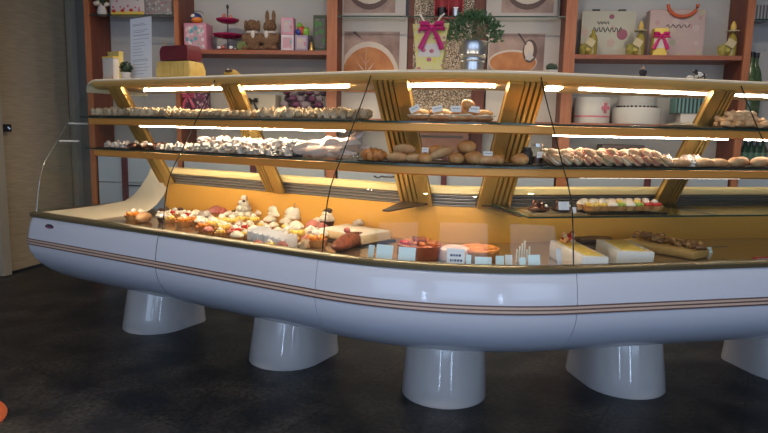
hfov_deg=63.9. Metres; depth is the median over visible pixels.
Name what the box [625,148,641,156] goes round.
pastry
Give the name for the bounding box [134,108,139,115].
cookie
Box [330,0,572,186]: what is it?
shelving unit
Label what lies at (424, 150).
price card
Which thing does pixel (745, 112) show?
pastry
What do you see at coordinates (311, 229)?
pastry
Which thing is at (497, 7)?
framed picture
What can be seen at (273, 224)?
tart
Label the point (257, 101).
box
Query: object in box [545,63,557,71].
cactus
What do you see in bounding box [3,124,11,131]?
lock plate
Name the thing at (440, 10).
mug
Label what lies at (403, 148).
bread roll
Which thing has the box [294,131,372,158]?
bread
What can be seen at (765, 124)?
pastry
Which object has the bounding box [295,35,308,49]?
toy box
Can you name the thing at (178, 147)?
pastry
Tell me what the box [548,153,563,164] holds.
pastry
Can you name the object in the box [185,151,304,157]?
serving tray
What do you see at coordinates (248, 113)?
cookie
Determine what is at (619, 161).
pastry
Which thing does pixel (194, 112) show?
cookie
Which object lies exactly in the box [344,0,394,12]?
print
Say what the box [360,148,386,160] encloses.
croissant
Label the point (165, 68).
gift
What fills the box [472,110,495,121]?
roll
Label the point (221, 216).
tart
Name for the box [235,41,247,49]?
parcel
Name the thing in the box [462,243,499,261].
pie
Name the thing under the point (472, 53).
potted plant
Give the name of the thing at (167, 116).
serving tray
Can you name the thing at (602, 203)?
tart
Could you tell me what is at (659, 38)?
gift box
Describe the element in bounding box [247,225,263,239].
slice
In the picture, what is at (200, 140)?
pastry
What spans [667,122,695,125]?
crumpled napkin
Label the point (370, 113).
cookie
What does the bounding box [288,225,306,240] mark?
tart
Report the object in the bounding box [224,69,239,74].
ornament
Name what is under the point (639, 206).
tart
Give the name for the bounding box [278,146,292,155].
pastry
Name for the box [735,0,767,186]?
shelving unit
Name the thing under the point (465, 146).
bread roll
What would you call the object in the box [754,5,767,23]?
box
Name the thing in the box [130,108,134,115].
cookie
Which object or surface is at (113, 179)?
shelving unit
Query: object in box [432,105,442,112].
price card
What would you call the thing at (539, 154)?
price card
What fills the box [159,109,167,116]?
cookie
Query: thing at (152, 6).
patterned box
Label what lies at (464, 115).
roll
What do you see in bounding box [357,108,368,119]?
cookie
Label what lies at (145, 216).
bread roll
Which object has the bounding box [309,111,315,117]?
cookie
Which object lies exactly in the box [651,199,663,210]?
tart
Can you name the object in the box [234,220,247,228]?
pastry
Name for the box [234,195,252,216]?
pastry
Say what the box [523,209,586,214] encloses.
serving tray
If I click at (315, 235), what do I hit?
tart
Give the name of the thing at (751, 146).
bottle
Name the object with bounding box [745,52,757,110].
bottle
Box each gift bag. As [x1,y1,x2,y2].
[413,13,449,68]
[579,9,636,54]
[644,4,706,54]
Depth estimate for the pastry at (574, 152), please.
3.08 m
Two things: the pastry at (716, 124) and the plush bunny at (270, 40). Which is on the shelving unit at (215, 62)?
the plush bunny at (270, 40)
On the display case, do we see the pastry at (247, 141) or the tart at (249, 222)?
the tart at (249, 222)
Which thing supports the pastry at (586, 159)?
on the serving tray at (624, 166)
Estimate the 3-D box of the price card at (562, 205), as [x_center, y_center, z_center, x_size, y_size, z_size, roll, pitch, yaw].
[0.854,-0.051,2.924,0.055,0.039,0.009,-1,8,-13]
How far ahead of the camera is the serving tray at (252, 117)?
3.30 m
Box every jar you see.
[521,147,532,163]
[531,143,543,163]
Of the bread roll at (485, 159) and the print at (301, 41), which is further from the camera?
the print at (301, 41)
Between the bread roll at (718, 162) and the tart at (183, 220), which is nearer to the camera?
the bread roll at (718, 162)
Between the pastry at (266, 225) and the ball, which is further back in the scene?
the ball
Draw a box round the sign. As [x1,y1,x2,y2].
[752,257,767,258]
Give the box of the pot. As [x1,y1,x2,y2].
[545,69,557,71]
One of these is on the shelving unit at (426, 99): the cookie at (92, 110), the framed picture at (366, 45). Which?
the framed picture at (366, 45)
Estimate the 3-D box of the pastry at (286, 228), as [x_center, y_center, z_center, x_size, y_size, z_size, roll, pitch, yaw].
[-0.563,0.082,3.689,0.127,0.074,0.092,-4,10,-35]
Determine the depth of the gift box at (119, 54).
4.66 m
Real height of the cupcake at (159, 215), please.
0.103 m
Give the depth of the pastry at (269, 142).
3.50 m
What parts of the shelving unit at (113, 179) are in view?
panel, rail, drawer, drawer, panel, panel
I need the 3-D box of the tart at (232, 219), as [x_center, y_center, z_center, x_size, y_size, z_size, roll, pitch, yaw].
[-0.985,0.028,3.988,0.114,0.081,0.106,-1,8,-18]
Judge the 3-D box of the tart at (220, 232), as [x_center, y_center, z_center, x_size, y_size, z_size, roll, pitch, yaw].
[-0.971,0.089,3.653,0.075,0.053,0.069,-6,10,-40]
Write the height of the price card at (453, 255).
0.107 m
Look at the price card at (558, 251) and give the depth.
2.86 m
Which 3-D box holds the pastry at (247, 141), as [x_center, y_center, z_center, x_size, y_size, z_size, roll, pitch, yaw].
[-0.791,-0.431,3.605,0.098,0.056,0.084,-1,8,-13]
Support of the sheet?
on the serving tray at (580, 211)
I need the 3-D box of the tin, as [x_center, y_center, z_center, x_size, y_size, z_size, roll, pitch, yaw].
[1.820,-0.928,5.396,0.308,0.220,0.316,2,8,6]
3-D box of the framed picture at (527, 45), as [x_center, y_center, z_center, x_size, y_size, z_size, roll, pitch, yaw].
[1.242,-1.297,5.507,0.634,0.895,0.042,2,8,6]
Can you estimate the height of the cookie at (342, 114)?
0.054 m
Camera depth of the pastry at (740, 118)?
3.35 m
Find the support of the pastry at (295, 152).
on the serving tray at (185, 151)
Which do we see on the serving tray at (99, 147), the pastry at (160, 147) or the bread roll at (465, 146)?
the pastry at (160, 147)
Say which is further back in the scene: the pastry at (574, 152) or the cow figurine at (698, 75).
the cow figurine at (698, 75)
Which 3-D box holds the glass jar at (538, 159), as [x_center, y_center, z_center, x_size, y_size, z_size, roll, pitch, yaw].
[0.782,-0.321,3.148,0.070,0.106,0.072,-1,8,-12]
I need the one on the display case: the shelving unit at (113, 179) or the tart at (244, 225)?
the tart at (244, 225)
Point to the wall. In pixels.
(79, 8)
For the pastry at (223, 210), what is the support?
on the display case
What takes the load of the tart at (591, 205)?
on the serving tray at (580, 211)
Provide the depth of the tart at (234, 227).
3.64 m
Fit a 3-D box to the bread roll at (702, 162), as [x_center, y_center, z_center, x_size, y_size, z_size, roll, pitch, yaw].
[1.679,-0.285,3.239,0.120,0.046,0.058,1,8,-3]
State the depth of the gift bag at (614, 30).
5.33 m
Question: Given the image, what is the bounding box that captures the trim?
[0,0,83,275]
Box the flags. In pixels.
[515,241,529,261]
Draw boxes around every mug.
[437,7,447,15]
[451,7,461,15]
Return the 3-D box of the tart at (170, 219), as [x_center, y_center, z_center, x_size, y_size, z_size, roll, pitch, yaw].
[-1.431,0.009,4.096,0.090,0.069,0.097,6,9,29]
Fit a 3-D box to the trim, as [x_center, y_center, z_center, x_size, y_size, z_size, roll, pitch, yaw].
[-3.455,-0.989,6.122,0.100,2.980,1.125,3,8,12]
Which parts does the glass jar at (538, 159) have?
lid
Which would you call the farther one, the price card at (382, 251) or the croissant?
the croissant
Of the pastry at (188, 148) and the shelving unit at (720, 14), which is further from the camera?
the shelving unit at (720, 14)
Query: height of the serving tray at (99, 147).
0.008 m
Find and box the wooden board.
[402,120,495,122]
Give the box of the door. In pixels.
[0,0,73,272]
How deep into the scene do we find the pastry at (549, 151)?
3.05 m
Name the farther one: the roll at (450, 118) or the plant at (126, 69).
the plant at (126, 69)
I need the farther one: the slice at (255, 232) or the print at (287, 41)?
the print at (287, 41)
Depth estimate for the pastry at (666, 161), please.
3.16 m
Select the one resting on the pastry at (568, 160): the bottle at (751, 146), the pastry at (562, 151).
the pastry at (562, 151)
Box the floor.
[0,265,767,432]
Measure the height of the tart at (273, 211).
0.168 m
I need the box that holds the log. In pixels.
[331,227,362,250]
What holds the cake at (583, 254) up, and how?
on the display case
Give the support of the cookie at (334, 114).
on the serving tray at (252, 117)
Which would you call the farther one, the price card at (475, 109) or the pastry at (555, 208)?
the pastry at (555, 208)
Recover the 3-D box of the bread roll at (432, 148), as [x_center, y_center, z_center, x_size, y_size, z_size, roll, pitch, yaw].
[0.266,-0.330,3.124,0.108,0.068,0.087,2,8,6]
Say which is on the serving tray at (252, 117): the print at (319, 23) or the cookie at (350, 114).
the cookie at (350, 114)
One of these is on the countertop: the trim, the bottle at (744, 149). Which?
the bottle at (744, 149)
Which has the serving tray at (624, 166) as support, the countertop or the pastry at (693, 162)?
the pastry at (693, 162)
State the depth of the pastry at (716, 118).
3.35 m
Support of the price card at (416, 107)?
on the roll at (422, 114)
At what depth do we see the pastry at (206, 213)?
4.20 m
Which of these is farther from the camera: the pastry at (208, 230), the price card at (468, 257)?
the pastry at (208, 230)
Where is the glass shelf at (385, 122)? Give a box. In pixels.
[123,118,738,130]
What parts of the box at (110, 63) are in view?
lid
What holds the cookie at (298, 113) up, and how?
on the serving tray at (252, 117)
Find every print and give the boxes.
[103,75,112,78]
[185,25,203,47]
[283,20,291,31]
[283,37,291,47]
[297,37,305,48]
[315,19,324,47]
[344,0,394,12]
[344,31,399,91]
[488,33,544,69]
[501,0,553,12]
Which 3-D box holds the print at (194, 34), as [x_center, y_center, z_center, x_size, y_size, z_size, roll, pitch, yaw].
[-1.712,-1.629,5.576,0.173,0.206,0.004,2,8,6]
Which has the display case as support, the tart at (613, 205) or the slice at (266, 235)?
the slice at (266, 235)
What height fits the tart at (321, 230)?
0.066 m
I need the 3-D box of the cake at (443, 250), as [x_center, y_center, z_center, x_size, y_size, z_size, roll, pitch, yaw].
[0.360,0.183,3.137,0.196,0.070,0.196,1,8,0]
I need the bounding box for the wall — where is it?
[0,0,91,276]
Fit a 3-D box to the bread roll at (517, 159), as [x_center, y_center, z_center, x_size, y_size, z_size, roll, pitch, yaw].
[0.670,-0.283,3.033,0.088,0.055,0.070,1,8,1]
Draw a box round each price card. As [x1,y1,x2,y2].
[367,245,374,256]
[375,244,392,258]
[398,247,415,260]
[409,104,419,113]
[422,148,428,152]
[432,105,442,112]
[447,248,464,263]
[451,106,460,111]
[466,255,470,263]
[469,106,479,112]
[475,257,491,264]
[483,151,492,155]
[496,256,503,264]
[505,255,511,264]
[519,257,525,264]
[528,255,539,264]
[537,152,543,157]
[556,248,561,264]
[558,202,568,209]
[707,246,727,252]
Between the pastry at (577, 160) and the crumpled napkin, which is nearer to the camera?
the pastry at (577, 160)
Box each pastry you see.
[104,140,111,146]
[111,141,120,147]
[119,141,129,147]
[127,143,137,148]
[137,143,146,148]
[147,143,155,149]
[156,143,164,149]
[164,144,174,150]
[173,142,185,150]
[185,143,192,150]
[191,143,200,151]
[196,136,210,143]
[196,210,210,217]
[198,142,210,151]
[203,226,213,234]
[208,205,220,216]
[209,144,222,152]
[210,136,222,145]
[218,207,227,214]
[220,138,230,143]
[221,143,233,152]
[230,137,242,145]
[231,144,245,153]
[234,195,252,216]
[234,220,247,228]
[241,138,256,147]
[243,144,255,154]
[253,138,263,147]
[254,145,265,154]
[261,223,271,229]
[263,138,276,147]
[266,146,278,155]
[274,137,288,148]
[276,241,287,246]
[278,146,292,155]
[282,224,293,232]
[286,139,303,149]
[292,150,303,155]
[305,220,318,227]
[307,226,318,234]
[316,222,327,227]
[528,200,549,211]
[542,153,553,164]
[546,148,560,155]
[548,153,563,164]
[551,200,570,211]
[560,149,572,156]
[561,154,573,165]
[570,149,582,156]
[572,155,582,165]
[580,148,595,156]
[581,155,592,165]
[591,155,602,165]
[595,150,604,156]
[601,153,614,165]
[603,148,618,155]
[612,155,623,165]
[617,150,628,156]
[621,155,633,165]
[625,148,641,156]
[629,154,643,165]
[638,148,652,157]
[642,156,652,165]
[650,150,661,158]
[650,156,661,165]
[661,156,672,166]
[680,154,694,159]
[688,159,697,166]
[691,154,701,158]
[713,121,725,127]
[714,115,734,122]
[723,121,736,126]
[724,111,738,116]
[726,121,741,126]
[730,110,748,117]
[735,121,749,127]
[736,116,744,120]
[741,110,754,117]
[753,121,767,127]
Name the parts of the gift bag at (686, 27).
rope handle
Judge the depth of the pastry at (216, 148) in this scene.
3.65 m
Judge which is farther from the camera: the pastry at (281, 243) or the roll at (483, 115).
the pastry at (281, 243)
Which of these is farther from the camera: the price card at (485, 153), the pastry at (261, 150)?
the pastry at (261, 150)
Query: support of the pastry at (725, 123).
on the serving tray at (723, 127)
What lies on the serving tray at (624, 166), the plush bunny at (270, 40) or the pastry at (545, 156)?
the pastry at (545, 156)
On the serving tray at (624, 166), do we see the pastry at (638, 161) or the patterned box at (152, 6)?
the pastry at (638, 161)
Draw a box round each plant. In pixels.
[119,61,132,77]
[443,8,504,69]
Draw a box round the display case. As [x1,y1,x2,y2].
[27,69,767,408]
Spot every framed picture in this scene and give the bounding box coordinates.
[341,18,407,118]
[342,0,405,20]
[485,20,560,121]
[486,0,557,21]
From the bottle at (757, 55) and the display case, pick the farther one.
the bottle at (757, 55)
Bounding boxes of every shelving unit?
[83,0,179,209]
[176,0,331,177]
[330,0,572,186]
[561,0,753,186]
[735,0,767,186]
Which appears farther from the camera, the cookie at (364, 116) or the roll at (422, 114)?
the cookie at (364, 116)
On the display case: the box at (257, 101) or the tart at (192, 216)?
the tart at (192, 216)
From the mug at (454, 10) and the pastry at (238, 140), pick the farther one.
the mug at (454, 10)
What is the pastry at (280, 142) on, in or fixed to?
on the pastry
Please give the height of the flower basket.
0.258 m
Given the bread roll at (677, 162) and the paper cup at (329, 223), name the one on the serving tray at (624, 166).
the bread roll at (677, 162)
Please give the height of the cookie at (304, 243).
0.060 m
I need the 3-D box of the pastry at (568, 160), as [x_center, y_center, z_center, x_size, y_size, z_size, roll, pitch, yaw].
[0.908,-0.281,3.058,0.072,0.064,0.062,-5,10,-36]
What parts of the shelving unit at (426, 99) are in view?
panel, drawer, divider post, glitter panel, rail, shelf, divider post, drawer, panel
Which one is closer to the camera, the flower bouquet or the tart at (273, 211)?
the tart at (273, 211)
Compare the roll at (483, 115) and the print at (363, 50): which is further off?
the print at (363, 50)
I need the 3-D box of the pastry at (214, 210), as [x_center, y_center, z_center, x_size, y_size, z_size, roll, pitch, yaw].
[-1.192,-0.034,4.364,0.124,0.090,0.115,3,8,15]
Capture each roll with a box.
[135,212,151,221]
[386,152,406,160]
[393,144,415,153]
[405,153,418,161]
[407,109,429,119]
[417,153,432,162]
[428,145,443,157]
[429,109,450,120]
[430,146,453,159]
[447,112,455,120]
[448,153,464,163]
[451,108,472,120]
[457,140,475,152]
[461,99,474,109]
[464,151,482,163]
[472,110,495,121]
[480,156,496,163]
[492,154,504,163]
[511,153,528,164]
[671,159,690,166]
[695,158,713,166]
[711,158,728,166]
[728,157,746,166]
[750,157,767,166]
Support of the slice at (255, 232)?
on the display case
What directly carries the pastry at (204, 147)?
on the serving tray at (185, 151)
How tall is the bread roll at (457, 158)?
0.052 m
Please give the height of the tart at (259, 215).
0.158 m
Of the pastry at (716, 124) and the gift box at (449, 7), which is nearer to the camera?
the pastry at (716, 124)
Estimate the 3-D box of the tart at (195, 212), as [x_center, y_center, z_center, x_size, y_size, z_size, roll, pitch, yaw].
[-1.313,-0.015,4.298,0.091,0.066,0.084,-4,10,-35]
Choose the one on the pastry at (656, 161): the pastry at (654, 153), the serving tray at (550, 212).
the pastry at (654, 153)
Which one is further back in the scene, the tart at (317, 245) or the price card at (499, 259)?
the tart at (317, 245)
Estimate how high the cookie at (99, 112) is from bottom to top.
0.057 m
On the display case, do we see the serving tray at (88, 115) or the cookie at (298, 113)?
the serving tray at (88, 115)
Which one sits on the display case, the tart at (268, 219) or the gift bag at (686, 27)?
the tart at (268, 219)
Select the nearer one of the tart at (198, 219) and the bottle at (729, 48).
the tart at (198, 219)
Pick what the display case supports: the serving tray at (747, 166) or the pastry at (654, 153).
the serving tray at (747, 166)
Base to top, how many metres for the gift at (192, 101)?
0.246 m
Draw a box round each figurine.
[639,66,646,75]
[692,69,706,78]
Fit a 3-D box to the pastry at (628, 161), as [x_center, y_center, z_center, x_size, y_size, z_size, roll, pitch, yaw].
[1.236,-0.282,3.131,0.068,0.060,0.058,-3,9,-26]
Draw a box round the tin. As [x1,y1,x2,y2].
[573,97,610,122]
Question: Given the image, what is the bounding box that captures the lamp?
[545,87,562,90]
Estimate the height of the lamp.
0.020 m
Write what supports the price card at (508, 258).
on the display case
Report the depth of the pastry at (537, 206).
3.12 m
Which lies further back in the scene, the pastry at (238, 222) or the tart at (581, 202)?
the pastry at (238, 222)
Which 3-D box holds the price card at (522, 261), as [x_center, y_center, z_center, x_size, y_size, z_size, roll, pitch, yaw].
[0.633,0.229,2.809,0.029,0.082,0.026,1,8,-5]
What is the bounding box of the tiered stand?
[213,4,241,49]
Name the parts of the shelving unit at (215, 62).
panel, drawer, rail, shelf, drawer, panel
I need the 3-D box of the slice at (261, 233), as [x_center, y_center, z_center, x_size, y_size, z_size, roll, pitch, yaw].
[-0.669,0.110,3.517,0.032,0.064,0.160,3,8,15]
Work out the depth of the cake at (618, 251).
3.04 m
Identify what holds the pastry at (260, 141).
on the pastry
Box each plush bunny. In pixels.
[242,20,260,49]
[259,10,279,49]
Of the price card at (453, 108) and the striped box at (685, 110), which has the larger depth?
the striped box at (685, 110)
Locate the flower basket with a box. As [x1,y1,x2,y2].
[280,91,325,108]
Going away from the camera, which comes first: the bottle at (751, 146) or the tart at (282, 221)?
the tart at (282, 221)
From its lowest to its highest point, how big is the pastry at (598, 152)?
0.059 m
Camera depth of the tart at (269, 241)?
3.28 m
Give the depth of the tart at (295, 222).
3.79 m
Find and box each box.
[102,56,118,78]
[107,51,123,78]
[111,0,146,17]
[145,0,173,18]
[159,42,201,61]
[184,23,212,49]
[247,94,280,109]
[281,18,295,34]
[281,35,294,49]
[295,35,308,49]
[313,15,326,50]
[337,130,359,155]
[420,132,468,158]
[434,0,462,20]
[597,144,644,150]
[650,28,670,54]
[669,98,703,122]
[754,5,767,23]
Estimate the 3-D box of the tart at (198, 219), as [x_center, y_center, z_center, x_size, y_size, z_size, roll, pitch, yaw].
[-1.190,0.029,4.002,0.091,0.066,0.084,5,9,24]
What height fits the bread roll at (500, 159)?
0.049 m
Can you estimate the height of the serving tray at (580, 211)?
0.012 m
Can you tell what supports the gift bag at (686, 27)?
on the shelving unit at (720, 14)
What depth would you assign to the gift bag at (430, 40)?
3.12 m
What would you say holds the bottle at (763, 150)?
on the countertop
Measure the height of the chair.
0.451 m
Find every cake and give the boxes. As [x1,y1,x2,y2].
[319,224,395,246]
[397,236,441,260]
[437,244,471,262]
[549,231,608,264]
[574,236,611,244]
[596,239,654,262]
[611,95,661,123]
[621,230,708,259]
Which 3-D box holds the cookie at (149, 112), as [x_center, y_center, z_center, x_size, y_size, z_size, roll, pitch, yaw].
[-1.491,-0.670,3.956,0.093,0.056,0.048,3,8,10]
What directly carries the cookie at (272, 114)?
on the serving tray at (252, 117)
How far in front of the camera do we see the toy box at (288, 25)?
5.47 m
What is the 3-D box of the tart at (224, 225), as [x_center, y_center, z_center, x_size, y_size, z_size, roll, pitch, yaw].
[-0.977,0.064,3.756,0.098,0.075,0.105,1,8,-4]
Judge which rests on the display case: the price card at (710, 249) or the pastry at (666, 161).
the price card at (710, 249)
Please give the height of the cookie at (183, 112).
0.040 m
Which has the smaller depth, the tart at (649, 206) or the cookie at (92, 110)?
the tart at (649, 206)
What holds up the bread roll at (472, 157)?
on the serving tray at (438, 162)
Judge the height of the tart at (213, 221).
0.081 m
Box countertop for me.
[163,151,722,168]
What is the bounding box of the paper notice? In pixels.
[130,16,151,77]
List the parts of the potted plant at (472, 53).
pot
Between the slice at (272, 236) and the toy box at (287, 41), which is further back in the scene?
the toy box at (287, 41)
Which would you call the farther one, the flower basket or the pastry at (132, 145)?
the flower basket
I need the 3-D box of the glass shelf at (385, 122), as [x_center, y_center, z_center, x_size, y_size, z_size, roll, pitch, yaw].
[0.394,-0.548,3.656,5.106,0.008,1.364,2,8,9]
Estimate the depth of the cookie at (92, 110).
4.22 m
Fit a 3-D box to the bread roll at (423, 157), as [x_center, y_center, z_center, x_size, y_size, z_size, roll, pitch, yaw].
[0.203,-0.291,3.041,0.077,0.049,0.062,3,8,14]
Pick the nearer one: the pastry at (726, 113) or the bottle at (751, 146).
the pastry at (726, 113)
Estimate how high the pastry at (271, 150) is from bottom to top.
0.054 m
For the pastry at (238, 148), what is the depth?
3.56 m
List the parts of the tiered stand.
plate, tier plate, tier plate, rod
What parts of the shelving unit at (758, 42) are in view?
panel, drawer, panel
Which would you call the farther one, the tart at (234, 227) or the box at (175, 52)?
the box at (175, 52)
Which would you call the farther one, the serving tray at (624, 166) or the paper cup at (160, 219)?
the paper cup at (160, 219)
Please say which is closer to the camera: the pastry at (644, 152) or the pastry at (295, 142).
the pastry at (644, 152)
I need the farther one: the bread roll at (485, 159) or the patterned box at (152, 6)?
the patterned box at (152, 6)
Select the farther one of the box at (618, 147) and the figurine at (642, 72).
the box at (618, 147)
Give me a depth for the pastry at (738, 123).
3.31 m
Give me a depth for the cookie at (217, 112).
3.65 m
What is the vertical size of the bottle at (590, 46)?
0.210 m
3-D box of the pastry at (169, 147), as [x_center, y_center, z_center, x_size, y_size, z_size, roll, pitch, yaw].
[-1.340,-0.434,3.857,0.071,0.041,0.052,-3,9,-26]
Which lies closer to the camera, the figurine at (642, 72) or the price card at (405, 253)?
the price card at (405, 253)
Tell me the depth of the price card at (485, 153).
3.04 m
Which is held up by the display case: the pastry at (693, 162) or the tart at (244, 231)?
the tart at (244, 231)
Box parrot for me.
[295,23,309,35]
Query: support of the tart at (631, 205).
on the sheet
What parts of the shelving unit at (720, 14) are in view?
panel, drawer, shelf, rail, shelf, drawer, panel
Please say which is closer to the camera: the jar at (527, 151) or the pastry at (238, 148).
the jar at (527, 151)
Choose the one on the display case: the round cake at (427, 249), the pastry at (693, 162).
the round cake at (427, 249)
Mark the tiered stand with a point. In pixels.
(227, 20)
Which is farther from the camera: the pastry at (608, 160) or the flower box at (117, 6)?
the flower box at (117, 6)
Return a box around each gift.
[156,61,205,76]
[182,93,210,109]
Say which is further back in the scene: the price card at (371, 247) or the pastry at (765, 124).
the pastry at (765, 124)
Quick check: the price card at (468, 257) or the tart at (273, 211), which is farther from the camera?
the tart at (273, 211)
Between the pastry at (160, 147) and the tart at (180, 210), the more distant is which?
the tart at (180, 210)
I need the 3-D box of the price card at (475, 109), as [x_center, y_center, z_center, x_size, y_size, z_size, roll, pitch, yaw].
[0.450,-0.534,3.069,0.055,0.036,0.009,2,8,5]
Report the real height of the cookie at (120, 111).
0.060 m
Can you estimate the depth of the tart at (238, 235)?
3.48 m
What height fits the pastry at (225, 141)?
0.051 m
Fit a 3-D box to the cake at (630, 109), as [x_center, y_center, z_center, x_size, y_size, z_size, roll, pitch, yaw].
[2.202,-0.946,5.366,0.402,0.282,0.402,-1,8,-19]
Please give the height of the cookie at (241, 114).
0.041 m
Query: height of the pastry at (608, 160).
0.067 m
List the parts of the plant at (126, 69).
pot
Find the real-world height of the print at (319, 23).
0.253 m
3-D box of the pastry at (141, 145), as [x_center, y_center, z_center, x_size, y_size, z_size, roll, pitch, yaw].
[-1.564,-0.457,3.982,0.067,0.041,0.062,7,10,35]
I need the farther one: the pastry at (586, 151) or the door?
the door
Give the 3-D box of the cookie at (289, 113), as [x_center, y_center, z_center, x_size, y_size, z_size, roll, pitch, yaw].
[-0.508,-0.575,3.404,0.106,0.064,0.055,-5,10,-37]
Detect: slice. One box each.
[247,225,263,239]
[252,227,269,240]
[258,228,274,242]
[263,230,280,242]
[269,231,285,242]
[275,232,291,243]
[280,234,297,246]
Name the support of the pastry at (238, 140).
on the pastry
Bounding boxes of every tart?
[124,208,138,220]
[164,213,175,223]
[173,207,186,218]
[175,214,192,226]
[188,214,196,224]
[191,210,199,215]
[194,216,206,224]
[196,219,211,231]
[207,217,220,230]
[214,227,225,236]
[215,221,231,233]
[216,214,227,220]
[224,211,232,217]
[225,215,238,224]
[227,225,241,233]
[230,231,243,239]
[236,213,247,222]
[238,222,248,230]
[241,229,246,238]
[245,220,253,226]
[246,214,261,224]
[255,210,261,217]
[263,215,276,224]
[265,239,275,244]
[268,206,279,222]
[269,222,278,228]
[279,217,291,225]
[284,203,300,221]
[288,220,303,228]
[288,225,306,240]
[305,229,326,247]
[316,240,325,247]
[319,229,328,238]
[576,198,588,208]
[583,199,600,210]
[597,199,609,210]
[605,200,617,210]
[616,199,627,210]
[623,200,635,210]
[633,199,645,210]
[642,199,653,210]
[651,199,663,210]
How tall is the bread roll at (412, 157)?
0.043 m
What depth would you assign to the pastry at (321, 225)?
3.81 m
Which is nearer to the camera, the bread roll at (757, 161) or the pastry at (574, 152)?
the pastry at (574, 152)
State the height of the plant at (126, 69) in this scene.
0.122 m
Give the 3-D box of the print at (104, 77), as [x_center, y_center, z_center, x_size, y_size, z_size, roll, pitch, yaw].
[-1.966,-0.991,4.387,0.110,0.026,0.003,6,9,29]
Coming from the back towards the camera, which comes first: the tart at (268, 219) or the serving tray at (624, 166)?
the tart at (268, 219)
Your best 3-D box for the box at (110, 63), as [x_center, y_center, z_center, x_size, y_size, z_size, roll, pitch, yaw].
[-1.952,-1.058,4.400,0.118,0.166,0.054,6,9,29]
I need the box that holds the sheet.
[576,207,657,212]
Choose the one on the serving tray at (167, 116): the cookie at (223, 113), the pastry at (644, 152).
the cookie at (223, 113)
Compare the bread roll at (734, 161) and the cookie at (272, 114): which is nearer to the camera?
the bread roll at (734, 161)
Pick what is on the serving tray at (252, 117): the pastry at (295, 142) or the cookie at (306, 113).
the cookie at (306, 113)
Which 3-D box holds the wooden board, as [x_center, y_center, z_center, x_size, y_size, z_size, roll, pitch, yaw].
[0.339,-0.490,3.179,0.470,0.006,0.266,3,8,9]
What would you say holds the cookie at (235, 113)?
on the serving tray at (167, 116)
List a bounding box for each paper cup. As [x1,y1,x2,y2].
[157,217,164,223]
[320,221,333,226]
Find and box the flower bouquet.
[93,0,109,16]
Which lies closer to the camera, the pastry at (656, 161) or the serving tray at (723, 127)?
the pastry at (656, 161)
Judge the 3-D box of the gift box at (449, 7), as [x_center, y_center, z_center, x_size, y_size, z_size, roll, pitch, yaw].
[0.570,-1.857,5.408,0.250,0.245,0.110,2,8,6]
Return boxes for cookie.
[90,108,95,115]
[94,108,102,115]
[106,108,112,115]
[111,107,117,115]
[117,108,123,115]
[123,107,129,115]
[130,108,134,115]
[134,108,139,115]
[139,108,146,115]
[146,108,155,115]
[153,109,159,114]
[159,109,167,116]
[180,109,186,115]
[191,110,196,116]
[203,110,209,115]
[214,110,220,116]
[220,110,225,116]
[232,110,238,116]
[239,111,244,116]
[245,111,252,116]
[258,107,270,117]
[268,109,276,117]
[283,107,298,117]
[294,110,302,116]
[297,239,309,248]
[302,111,308,116]
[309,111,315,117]
[316,110,322,117]
[321,107,332,117]
[329,108,339,117]
[338,109,347,118]
[346,111,353,117]
[351,109,360,119]
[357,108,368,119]
[367,109,372,118]
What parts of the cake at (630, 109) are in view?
bead trim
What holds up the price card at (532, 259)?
on the display case
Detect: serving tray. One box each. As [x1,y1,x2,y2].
[88,115,166,117]
[99,147,185,151]
[167,116,252,118]
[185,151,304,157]
[252,117,353,119]
[357,158,543,166]
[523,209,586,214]
[532,163,731,168]
[572,206,667,214]
[628,125,716,127]
[723,127,767,129]
[726,165,767,168]
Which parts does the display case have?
moulding, panel, panel, rim trim, arm, panel, panel, arm, panel, arm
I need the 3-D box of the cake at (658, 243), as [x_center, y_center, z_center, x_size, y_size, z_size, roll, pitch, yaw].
[1.576,0.150,3.459,0.190,0.098,0.464,-4,10,-35]
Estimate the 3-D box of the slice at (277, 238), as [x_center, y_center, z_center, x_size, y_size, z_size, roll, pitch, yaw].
[-0.553,0.131,3.385,0.032,0.064,0.161,3,8,15]
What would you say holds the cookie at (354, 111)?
on the serving tray at (252, 117)
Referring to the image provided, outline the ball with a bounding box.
[190,11,202,22]
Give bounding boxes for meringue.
[352,219,363,225]
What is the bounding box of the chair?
[0,401,7,424]
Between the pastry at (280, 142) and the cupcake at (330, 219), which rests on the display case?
the cupcake at (330, 219)
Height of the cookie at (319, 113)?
0.047 m
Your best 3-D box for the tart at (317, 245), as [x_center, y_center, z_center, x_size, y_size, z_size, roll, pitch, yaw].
[-0.358,0.141,3.386,0.069,0.053,0.075,4,9,20]
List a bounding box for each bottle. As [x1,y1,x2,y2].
[579,30,597,54]
[626,21,646,54]
[717,21,739,55]
[740,140,748,157]
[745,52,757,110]
[748,140,754,163]
[754,53,761,115]
[754,141,760,157]
[760,141,766,156]
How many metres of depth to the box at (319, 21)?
5.47 m
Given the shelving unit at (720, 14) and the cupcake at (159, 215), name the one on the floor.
the shelving unit at (720, 14)
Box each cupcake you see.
[155,208,167,223]
[319,208,334,226]

